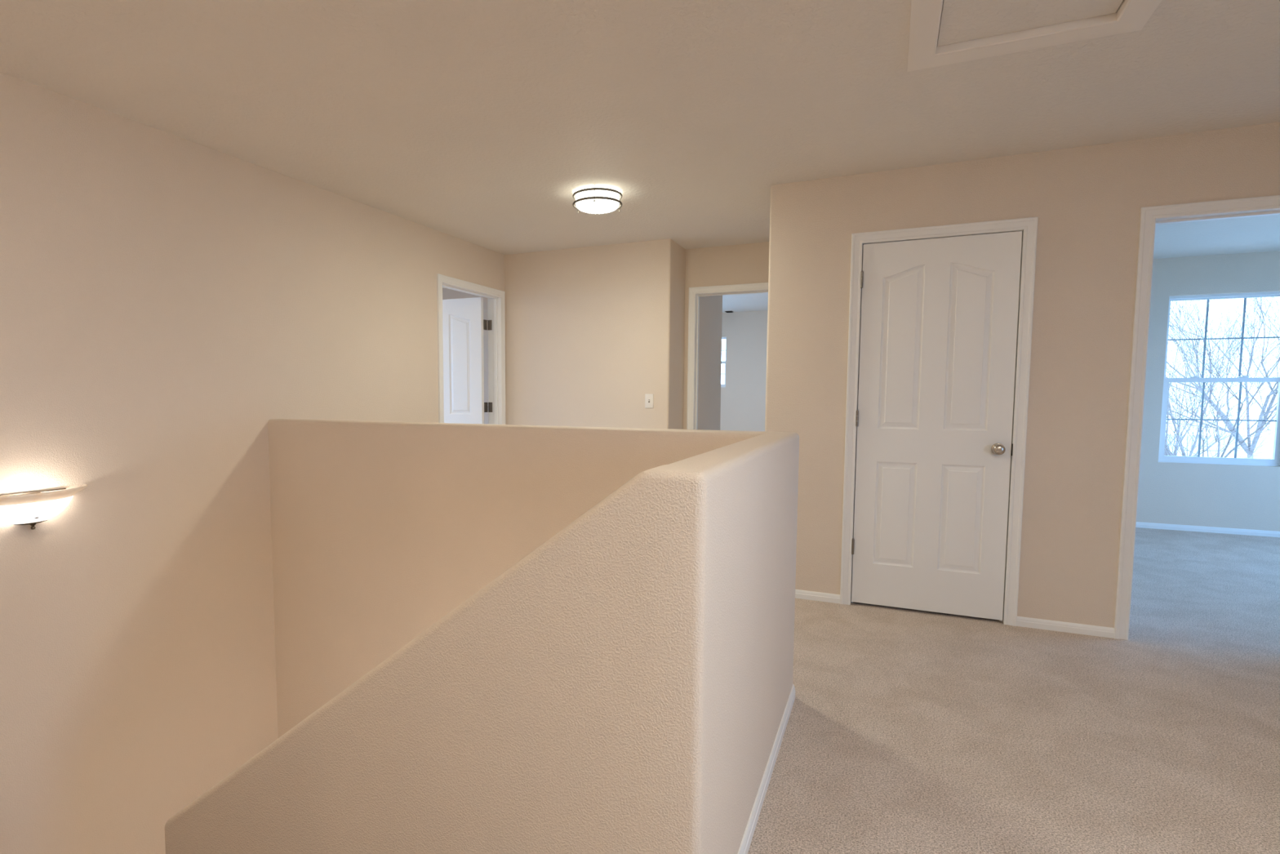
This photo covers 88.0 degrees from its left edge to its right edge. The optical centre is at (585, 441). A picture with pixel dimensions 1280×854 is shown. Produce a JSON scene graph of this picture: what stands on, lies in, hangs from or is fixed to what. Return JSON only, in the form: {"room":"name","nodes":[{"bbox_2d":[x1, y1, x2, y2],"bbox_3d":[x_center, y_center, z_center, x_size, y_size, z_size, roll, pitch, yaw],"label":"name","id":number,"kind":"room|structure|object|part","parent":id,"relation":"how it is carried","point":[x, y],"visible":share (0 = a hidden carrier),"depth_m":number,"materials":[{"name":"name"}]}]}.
{"room":"upstairs landing","nodes":[
{"label":"upstairs landing","id":0,"kind":"room"},
{"bbox_2d":[0,71,504,853],"bbox_3d":[-2.237,1.163,2.836,0.120,5.172,9.770,2,5,24],"label":"wall","id":1,"kind":"structure","parent":0,"point":[166,298],"depth_m":3.09,"materials":[{"name":"beige paint"}]},
{"bbox_2d":[0,484,87,529],"bbox_3d":[-2.168,0.271,2.607,0.135,0.155,0.428,2,5,24],"label":"wall sconce","id":2,"kind":"object","parent":1,"relation":"attached to","point":[33,508],"visible":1,"depth_m":2.58,"materials":[{"name":"white glass"}]},
{"bbox_2d":[436,273,505,424],"bbox_3d":[-1.341,-0.261,5.657,0.958,2.101,0.950,2,5,24],"label":"door","id":3,"kind":"structure","parent":1,"relation":"in","point":[461,324],"depth_m":5.83,"materials":[{"name":"white paint"}]},
{"bbox_3d":[-1.037,-0.249,5.518,0.016,2.101,0.950,2,5,24],"label":"casing","id":4,"kind":"part","parent":3,"relation":"part of","materials":[{"name":"white paint"}]},
{"bbox_2d":[442,288,488,424],"bbox_3d":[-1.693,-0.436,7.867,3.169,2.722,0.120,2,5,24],"label":"door frame","id":5,"kind":"structure","parent":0,"point":[447,294],"depth_m":7.53,"materials":[{"name":"white paint"}]},
{"bbox_2d":[164,418,799,853],"bbox_3d":[-0.755,1.864,2.642,2.823,3.813,1.479,2,5,24],"label":"wall","id":6,"kind":"structure","parent":0,"point":[490,638],"depth_m":1.63,"materials":[{"name":"beige paint"}]},
{"bbox_2d":[737,684,795,853],"bbox_3d":[-0.736,0.998,2.576,2.814,0.050,1.490,2,5,24],"label":"baseboard","id":7,"kind":"structure","parent":6,"relation":"attached to","point":[745,843],"depth_m":2.02,"materials":[{"name":"white paint"}]},
{"bbox_2d":[504,239,675,428],"bbox_3d":[0.000,-0.416,5.641,1.518,2.422,0.120,2,5,24],"label":"wall","id":8,"kind":"structure","parent":0,"point":[589,331],"depth_m":5.52,"materials":[{"name":"beige paint"}]},
{"bbox_2d":[644,393,653,408],"bbox_3d":[0.515,-0.331,5.336,0.070,0.115,0.016,2,5,24],"label":"light switch","id":9,"kind":"object","parent":8,"relation":"attached to","point":[648,397],"visible":1,"depth_m":5.34,"materials":[{"name":"white plastic"}]},
{"bbox_2d":[0,0,1279,312],"bbox_3d":[0.691,-1.517,3.322,11.400,0.120,13.600,2,5,24],"label":"ceiling","id":10,"kind":"structure","parent":0,"point":[480,122],"depth_m":2.66,"materials":[{"name":"paint"}]},
{"bbox_2d":[572,184,622,213],"bbox_3d":[0.074,-1.452,3.993,0.300,0.112,0.300,2,5,24],"label":"ceiling light","id":11,"kind":"object","parent":10,"relation":"attached to","point":[594,199],"visible":1,"depth_m":3.90,"materials":[{"name":"white glass"}]},
{"bbox_2d":[575,199,618,213],"bbox_3d":[0.074,-1.413,3.996,0.262,0.034,0.262,2,5,24],"label":"diffuser","id":12,"kind":"object","parent":11,"relation":"attached to","point":[588,206],"depth_m":3.93,"materials":[{"name":"white glass"}]},
{"bbox_2d":[906,0,1161,71],"bbox_3d":[1.315,-1.409,1.879,0.731,0.157,0.980,2,5,24],"label":"attic hatch","id":13,"kind":"object","parent":10,"relation":"attached to","point":[967,30],"visible":0.94,"depth_m":2.17,"materials":[{"name":"white paint"}]},
{"bbox_3d":[1.315,-1.371,1.883,0.507,0.019,0.757,2,5,24],"label":"panel","id":14,"kind":"part","parent":13,"relation":"part of","materials":[{"name":"paint"}]},
{"bbox_2d":[672,242,685,429],"bbox_3d":[0.749,-0.410,5.597,0.120,2.422,0.422,2,5,24],"label":"wall","id":15,"kind":"structure","parent":0,"point":[680,252],"depth_m":5.48,"materials":[{"name":"beige paint"}]},
{"bbox_2d":[697,295,722,430],"bbox_3d":[1.103,-0.454,6.201,0.115,2.422,0.974,2,5,24],"label":"wall","id":16,"kind":"structure","parent":0,"point":[710,307],"depth_m":6.18,"materials":[{"name":"beige paint"}]},
{"bbox_2d":[683,241,768,429],"bbox_3d":[1.343,-0.401,5.492,1.048,2.422,0.120,2,5,24],"label":"wall","id":17,"kind":"structure","parent":0,"point":[741,264],"depth_m":5.45,"materials":[{"name":"beige paint"}]},
{"bbox_2d":[686,282,768,429],"bbox_3d":[1.302,-0.242,5.522,0.885,2.101,0.152,2,5,24],"label":"door frame","id":18,"kind":"structure","parent":17,"relation":"in","point":[695,293],"depth_m":5.58,"materials":[{"name":"white paint"}]},
{"bbox_3d":[1.330,-0.247,5.584,0.885,2.101,0.016,2,5,24],"label":"casing","id":19,"kind":"part","parent":18,"relation":"part of","materials":[{"name":"white paint"}]},
{"bbox_2d":[720,310,768,431],"bbox_3d":[3.132,-0.547,9.577,4.241,2.722,0.150,2,5,24],"label":"wall","id":20,"kind":"structure","parent":0,"point":[743,397],"depth_m":9.81,"materials":[{"name":"beige paint"}]},
{"bbox_2d":[720,337,726,386],"bbox_3d":[1.813,-1.218,10.166,0.756,0.755,0.110,2,5,24],"label":"window","id":21,"kind":"structure","parent":20,"relation":"in","point":[722,338],"depth_m":9.99,"materials":[{"name":"white plastic"}]},
{"bbox_3d":[1.798,-1.043,10.148,0.732,0.384,0.030,2,5,24],"label":"sash","id":22,"kind":"part","parent":21,"relation":"part of","materials":[{"name":"white plastic"}]},
{"bbox_2d":[747,527,1279,853],"bbox_3d":[0.678,1.109,3.507,11.200,0.300,13.420,2,5,24],"label":"floor","id":23,"kind":"structure","parent":0,"point":[908,731],"depth_m":2.44,"materials":[{"name":"beige carpet"}]},
{"bbox_2d":[764,122,1279,627],"bbox_3d":[3.002,-0.220,3.124,4.186,2.422,0.120,2,5,24],"label":"wall","id":24,"kind":"structure","parent":0,"point":[1087,202],"depth_m":3.35,"materials":[{"name":"beige paint"}]},
{"bbox_2d":[795,589,839,603],"bbox_3d":[1.573,0.856,4.595,0.462,0.050,1.480,2,5,24],"label":"baseboard","id":25,"kind":"structure","parent":24,"relation":"attached to","point":[803,594],"depth_m":3.88,"materials":[{"name":"white paint"}]},
{"bbox_2d":[840,217,1038,626],"bbox_3d":[1.891,-0.099,3.609,0.868,2.101,0.180,2,5,24],"label":"door","id":26,"kind":"structure","parent":24,"relation":"in","point":[940,317],"depth_m":3.57,"materials":[{"name":"white paint"}]},
{"bbox_3d":[2.150,0.039,3.436,0.062,0.062,0.062,2,5,24],"label":"knob","id":27,"kind":"part","parent":26,"relation":"part of","materials":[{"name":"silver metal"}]},
{"bbox_2d":[1016,616,1114,638],"bbox_3d":[2.455,0.948,3.387,0.414,0.050,0.011,2,5,24],"label":"baseboard","id":28,"kind":"structure","parent":24,"relation":"attached to","point":[1068,627],"depth_m":3.38,"materials":[{"name":"white paint"}]},
{"bbox_2d":[1114,195,1279,639],"bbox_3d":[3.224,-0.082,3.446,0.897,2.101,0.904,2,5,24],"label":"door frame","id":29,"kind":"structure","parent":24,"relation":"in","point":[1150,216],"depth_m":3.18,"materials":[{"name":"white paint"}]},
{"bbox_2d":[1136,250,1279,531],"bbox_3d":[5.712,-0.258,5.780,3.860,2.722,0.150,2,5,24],"label":"wall","id":30,"kind":"structure","parent":0,"point":[1239,496],"depth_m":5.83,"materials":[{"name":"beige paint"}]},
{"bbox_2d":[1135,521,1279,537],"bbox_3d":[4.970,0.892,4.245,3.620,0.050,3.404,2,5,24],"label":"baseboard","id":31,"kind":"structure","parent":30,"relation":"attached to","point":[1139,524],"depth_m":5.85,"materials":[{"name":"white paint"}]},
{"bbox_2d":[1158,291,1279,466],"bbox_3d":[5.615,-0.549,5.836,0.858,1.486,0.110,2,5,24],"label":"window","id":32,"kind":"structure","parent":30,"relation":"in","point":[1275,461],"depth_m":5.81,"materials":[{"name":"white plastic"}]},
{"bbox_3d":[5.600,-0.196,5.831,0.814,0.739,0.030,2,5,24],"label":"sash","id":33,"kind":"part","parent":32,"relation":"part of","materials":[{"name":"white plastic"}]},
{"bbox_2d":[1166,382,1276,457],"bbox_3d":[5.602,-0.194,5.835,0.745,0.663,0.006,2,5,24],"label":"window pane","id":34,"kind":"object","parent":32,"relation":"attached to","point":[1274,454],"depth_m":5.84,"materials":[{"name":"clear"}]},
{"bbox_3d":[5.617,-0.898,5.812,0.814,0.741,0.030,2,5,24],"label":"sash","id":35,"kind":"part","parent":32,"relation":"part of","materials":[{"name":"white plastic"}]},
{"bbox_2d":[1168,297,1279,377],"bbox_3d":[5.620,-0.910,5.815,0.777,0.691,0.006,2,5,24],"label":"sash","id":36,"kind":"object","parent":32,"relation":"attached to","point":[1242,337],"depth_m":5.84,"materials":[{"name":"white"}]},
{"label":"outside","id":37,"kind":"structure","parent":0,"visible":0},
{"bbox_2d":[1166,434,1274,458],"bbox_3d":[6.225,3.264,13.920,120.000,0.100,150.000,2,5,24],"label":"ground","id":38,"kind":"structure","parent":37,"point":[1213,449],"depth_m":53.02,"materials":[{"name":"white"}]},
{"bbox_2d":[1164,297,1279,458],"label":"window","id":39,"kind":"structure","parent":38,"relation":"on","point":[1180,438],"depth_m":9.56,"materials":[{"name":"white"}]},
{"bbox_2d":[1165,296,1279,458],"bbox_3d":[14.883,-1.010,15.146,6.004,8.302,7.557,-4,6,-43],"label":"bare tree","id":40,"kind":"object","parent":38,"relation":"on","point":[1254,442],"visible":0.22,"depth_m":15.30,"materials":[{"name":"brown plant"}]}
]}

